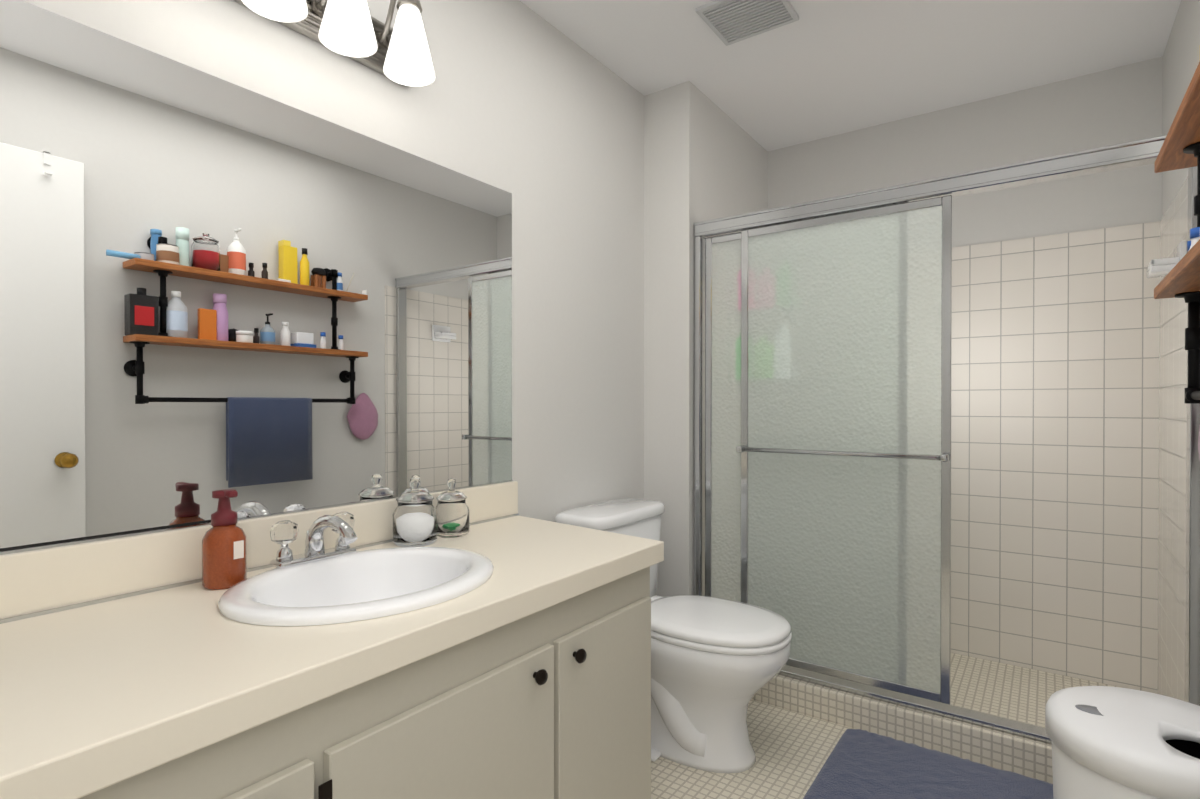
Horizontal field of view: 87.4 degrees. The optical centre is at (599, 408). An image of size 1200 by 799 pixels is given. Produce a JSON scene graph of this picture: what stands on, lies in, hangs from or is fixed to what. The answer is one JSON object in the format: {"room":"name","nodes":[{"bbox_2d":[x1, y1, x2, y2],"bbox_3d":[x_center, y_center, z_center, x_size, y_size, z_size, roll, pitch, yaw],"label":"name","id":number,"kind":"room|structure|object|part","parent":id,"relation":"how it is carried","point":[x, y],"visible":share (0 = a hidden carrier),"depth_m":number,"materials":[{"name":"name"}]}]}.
{"room":"bathroom","nodes":[
{"label":"bathroom","id":0,"kind":"room"},
{"bbox_2d":[22,0,643,521],"bbox_3d":[-0.625,-0.100,1.583,0.100,2.400,2.650,0,0,35],"label":"wall","id":1,"kind":"structure","parent":0,"point":[536,116],"depth_m":2.07,"materials":[{"name":"paint"}]},
{"bbox_2d":[0,0,511,551],"bbox_3d":[-0.784,-0.220,1.264,0.005,0.900,1.744,0,0,35],"label":"mirror","id":2,"kind":"object","parent":1,"relation":"attached to","point":[260,304],"depth_m":1.27,"materials":[{"name":"clear glass"}]},
{"bbox_3d":[-1.022,0.229,0.929,0.001,0.005,0.918,0,0,35],"label":"dark mirror edge","id":3,"kind":"part","parent":2,"relation":"part of","materials":[{"name":"black metal"}]},
{"bbox_2d":[0,480,512,554],"bbox_3d":[-0.783,0.232,1.267,0.008,0.004,1.744,0,0,35],"label":"channel","id":4,"kind":"object","parent":2,"relation":"attached to","point":[119,536],"visible":0.67,"depth_m":1.23,"materials":[{"name":"silver metal"}]},
{"bbox_2d":[0,481,517,618],"bbox_3d":[-0.774,0.287,1.267,0.019,0.106,1.755,0,0,35],"label":"backsplash","id":5,"kind":"structure","parent":1,"relation":"attached to","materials":[{"name":"laminate"}]},
{"bbox_2d":[234,0,435,86],"bbox_3d":[-0.627,-0.912,1.315,0.199,0.236,0.700,0,0,35],"label":"wall lamp","id":6,"kind":"object","parent":1,"relation":"attached to","point":[399,53],"visible":1,"depth_m":1.42,"materials":[{"name":"white glass"}]},
{"bbox_3d":[-0.638,-0.870,1.231,0.120,0.155,0.120,0,0,35],"label":"lamp shade","id":7,"kind":"part","parent":6,"relation":"part of","materials":[{"name":"white glass"}]},
{"bbox_3d":[-0.581,-0.960,1.386,0.147,0.141,0.060,0,0,35],"label":"arm","id":8,"kind":"part","parent":6,"relation":"part of"},
{"bbox_3d":[-0.545,-0.871,1.362,0.120,0.155,0.120,0,0,35],"label":"lamp shade","id":9,"kind":"part","parent":6,"relation":"part of","materials":[{"name":"white glass"}]},
{"bbox_3d":[-0.488,-0.960,1.517,0.147,0.141,0.060,0,0,35],"label":"arm","id":10,"kind":"part","parent":6,"relation":"part of"},
{"bbox_3d":[-0.452,-0.872,1.492,0.120,0.155,0.120,0,0,35],"label":"lamp shade","id":11,"kind":"part","parent":6,"relation":"part of","materials":[{"name":"white glass"}]},
{"bbox_2d":[644,81,767,596],"bbox_3d":[0.508,-0.109,2.991,0.310,2.400,0.960,0,0,35],"label":"wall","id":12,"kind":"structure","parent":0,"point":[705,158],"depth_m":2.57,"materials":[{"name":"paint"}]},
{"bbox_2d":[651,699,855,798],"bbox_3d":[0.395,1.131,1.453,1.920,0.060,3.610,0,0,35],"label":"floor","id":13,"kind":"structure","parent":0,"point":[793,750],"depth_m":1.93,"materials":[{"name":"tile"}]},
{"bbox_2d":[0,481,663,798],"bbox_3d":[-0.541,0.663,1.103,0.591,0.880,1.755,0,0,35],"label":"bathroom vanity","id":14,"kind":"object","parent":13,"relation":"on","point":[501,649],"visible":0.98,"depth_m":1.04,"materials":[{"name":"paint"}]},
{"bbox_2d":[202,489,246,589],"bbox_3d":[-0.722,0.248,1.208,0.077,0.184,0.074,0,0,35],"label":"soap dispenser","id":15,"kind":"object","parent":14,"relation":"on","point":[224,552],"visible":0.98,"depth_m":1.19,"materials":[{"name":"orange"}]},
{"bbox_3d":[-0.765,0.337,1.260,0.005,0.006,1.753,0,0,35],"label":"splash trim","id":16,"kind":"part","parent":14,"relation":"part of","materials":[{"name":"beige laminate"}]},
{"bbox_3d":[-0.521,0.748,0.682,0.018,0.535,0.436,0,0,35],"label":"door","id":17,"kind":"part","parent":14,"relation":"part of","materials":[{"name":"paint"}]},
{"bbox_2d":[270,512,357,567],"bbox_3d":[-0.561,0.273,1.306,0.171,0.102,0.181,0,0,35],"label":"faucet","id":18,"kind":"object","parent":14,"relation":"on","point":[283,533],"depth_m":1.31,"materials":[{"name":"silver metal"}]},
{"bbox_2d":[218,547,493,625],"bbox_3d":[-0.450,0.403,1.228,0.432,0.164,0.520,0,0,35],"label":"sink","id":19,"kind":"object","parent":14,"relation":"in","point":[335,586],"depth_m":1.26,"materials":[{"name":"ceramic"}]},
{"bbox_2d":[393,478,436,546],"bbox_3d":[-0.464,0.256,1.577,0.108,0.164,0.108,0,0,35],"label":"jar","id":20,"kind":"object","parent":14,"relation":"on","point":[415,518],"visible":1,"depth_m":1.54,"materials":[{"name":"clear glass"}]},
{"bbox_3d":[-0.464,0.203,1.577,0.093,0.058,0.093,0,0,35],"label":"lid","id":21,"kind":"part","parent":20,"relation":"part of","materials":[{"name":"clear glass"}]},
{"bbox_3d":[-0.464,0.285,1.577,0.108,0.105,0.108,0,0,35],"label":"glass","id":22,"kind":"part","parent":20,"relation":"part of","materials":[{"name":"white"}]},
{"bbox_3d":[-0.240,0.746,1.076,0.018,0.535,0.487,0,0,35],"label":"door","id":23,"kind":"part","parent":14,"relation":"part of","materials":[{"name":"paint"}]},
{"bbox_2d":[435,478,469,537],"bbox_3d":[-0.397,0.262,1.680,0.094,0.150,0.094,0,0,35],"label":"jar","id":24,"kind":"object","parent":14,"relation":"on","point":[453,513],"visible":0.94,"depth_m":1.65,"materials":[{"name":"clear glass"}]},
{"bbox_3d":[-0.397,0.215,1.680,0.081,0.058,0.081,0,0,35],"label":"lid","id":25,"kind":"part","parent":24,"relation":"part of","materials":[{"name":"clear glass"}]},
{"bbox_3d":[-0.397,0.291,1.680,0.094,0.092,0.094,0,0,35],"label":"glass","id":26,"kind":"part","parent":24,"relation":"part of","materials":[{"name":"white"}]},
{"bbox_3d":[-0.116,0.517,1.212,0.025,0.030,0.030,0,0,35],"label":"knob","id":27,"kind":"part","parent":14,"relation":"part of","materials":[{"name":"brown metal"}]},
{"bbox_3d":[-0.044,0.517,1.313,0.025,0.030,0.030,0,0,35],"label":"knob","id":28,"kind":"part","parent":14,"relation":"part of","materials":[{"name":"brown metal"}]},
{"bbox_3d":[0.016,0.743,1.435,0.018,0.535,0.365,0,0,35],"label":"door","id":29,"kind":"part","parent":14,"relation":"part of","materials":[{"name":"paint"}]},
{"bbox_2d":[555,498,791,772],"bbox_3d":[0.254,0.724,2.077,0.739,0.746,0.477,0,0,35],"label":"toilet","id":30,"kind":"object","parent":13,"relation":"on","point":[717,663],"visible":0.65,"depth_m":1.92,"materials":[{"name":"ceramic"}]},
{"bbox_3d":[0.046,0.370,2.231,0.220,0.040,0.464,0,0,35],"label":"lid","id":31,"kind":"part","parent":30,"relation":"part of","materials":[{"name":"ceramic"}]},
{"bbox_3d":[0.046,0.566,2.232,0.202,0.350,0.444,0,0,35],"label":"tank","id":32,"kind":"part","parent":30,"relation":"part of","materials":[{"name":"ceramic"}]},
{"bbox_3d":[0.335,0.902,2.028,0.543,0.390,0.378,0,0,35],"label":"bowl","id":33,"kind":"part","parent":30,"relation":"part of","materials":[{"name":"ceramic"}]},
{"bbox_3d":[0.358,0.697,2.011,0.494,0.020,0.380,0,0,35],"label":"seat","id":34,"kind":"part","parent":30,"relation":"part of","materials":[{"name":"plastic"}]},
{"bbox_2d":[752,674,1052,783],"bbox_3d":[1.004,1.044,2.126,1.496,0.105,0.115,0,0,35],"label":"curb","id":35,"kind":"object","parent":13,"relation":"on","point":[1006,751],"visible":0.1,"depth_m":2.04,"materials":[{"name":"tile"}]},
{"bbox_2d":[694,135,1199,742],"bbox_3d":[0.996,0.124,2.110,1.496,1.732,0.100,0,0,35],"label":"shower enclosure","id":36,"kind":"object","parent":35,"relation":"on","point":[822,427],"visible":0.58,"depth_m":2.20,"materials":[{"name":"silver metal"}]},
{"bbox_3d":[0.730,0.134,2.326,0.695,1.590,0.005,0,0,35],"label":"door glass","id":37,"kind":"part","parent":36,"relation":"part of","materials":[{"name":"white"}]},
{"bbox_3d":[0.839,0.134,2.230,0.665,1.590,0.005,0,0,35],"label":"door glass","id":38,"kind":"part","parent":36,"relation":"part of","materials":[{"name":"white"}]},
{"bbox_2d":[803,729,1052,798],"bbox_3d":[0.957,1.089,1.706,0.700,0.020,0.595,0,0,35],"label":"bath mat","id":39,"kind":"object","parent":13,"relation":"on","point":[861,764],"visible":0.96,"depth_m":1.84,"materials":[{"name":"blue fabric"}]},
{"bbox_2d":[788,653,1122,727],"bbox_3d":[1.253,1.080,2.475,1.498,0.030,0.736,0,0,35],"label":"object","id":40,"kind":"structure","parent":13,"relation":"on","point":[1012,692],"depth_m":2.40,"materials":[{"name":"tile"}]},
{"bbox_2d":[1045,686,1199,798],"bbox_3d":[0.971,0.822,1.096,0.318,0.562,0.318,0,0,35],"label":"trash can","id":41,"kind":"object","parent":13,"relation":"on","point":[1108,742],"visible":1,"depth_m":1.07,"materials":[{"name":"plastic"}]},
{"bbox_2d":[520,0,1180,150],"bbox_3d":[0.395,-1.329,1.438,1.920,0.060,3.610,0,0,35],"label":"ceiling","id":42,"kind":"structure","parent":0,"point":[819,69],"depth_m":2.30,"materials":[{"name":"paint"}]},
{"bbox_2d":[696,0,798,45],"bbox_3d":[0.487,-1.297,2.066,0.260,0.012,0.240,0,0,35],"label":"ceiling vent","id":43,"kind":"object","parent":42,"relation":"in","point":[728,22],"visible":1,"depth_m":2.08,"materials":[{"name":"grey metal"}]},
{"bbox_2d":[768,56,1162,247],"bbox_3d":[1.540,-0.107,2.785,1.610,2.400,0.100,0,0,35],"label":"wall","id":44,"kind":"structure","parent":0,"point":[1117,105],"depth_m":2.59,"materials":[{"name":"paint"}]},
{"bbox_2d":[951,221,1159,693],"bbox_3d":[1.468,0.198,2.773,1.500,1.790,0.005,0,0,35],"label":"wall tile","id":45,"kind":"structure","parent":44,"relation":"attached to","point":[1055,454],"depth_m":2.51,"materials":[{"name":"beige tile"}]},
{"bbox_2d":[1162,0,1199,216],"bbox_3d":[1.107,-0.096,0.876,0.100,2.400,3.510,0,0,35],"label":"wall","id":46,"kind":"structure","parent":0,"point":[1181,57],"depth_m":2.04,"materials":[{"name":"paint"}]},
{"bbox_2d":[1158,177,1187,700],"bbox_3d":[1.820,0.203,1.970,0.005,1.790,0.895,0,0,35],"label":"wall tile","id":47,"kind":"structure","parent":46,"relation":"attached to","point":[1172,491],"depth_m":2.08,"materials":[{"name":"beige tile"}]},
{"bbox_2d":[1146,240,1186,277],"bbox_3d":[1.758,-0.452,1.952,0.080,0.100,0.140,0,0,35],"label":"soap dish","id":48,"kind":"object","parent":47,"relation":"attached to","point":[1162,267],"visible":0.75,"depth_m":1.91,"materials":[{"name":"ceramic"}]},
{"bbox_2d":[1154,62,1199,459],"bbox_3d":[1.107,-0.218,1.077,0.136,1.173,1.268,0,0,35],"label":"shelf unit","id":49,"kind":"object","parent":46,"relation":"attached to","point":[1180,148],"visible":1,"depth_m":1.36,"materials":[{"name":"brown wood"}]}
]}

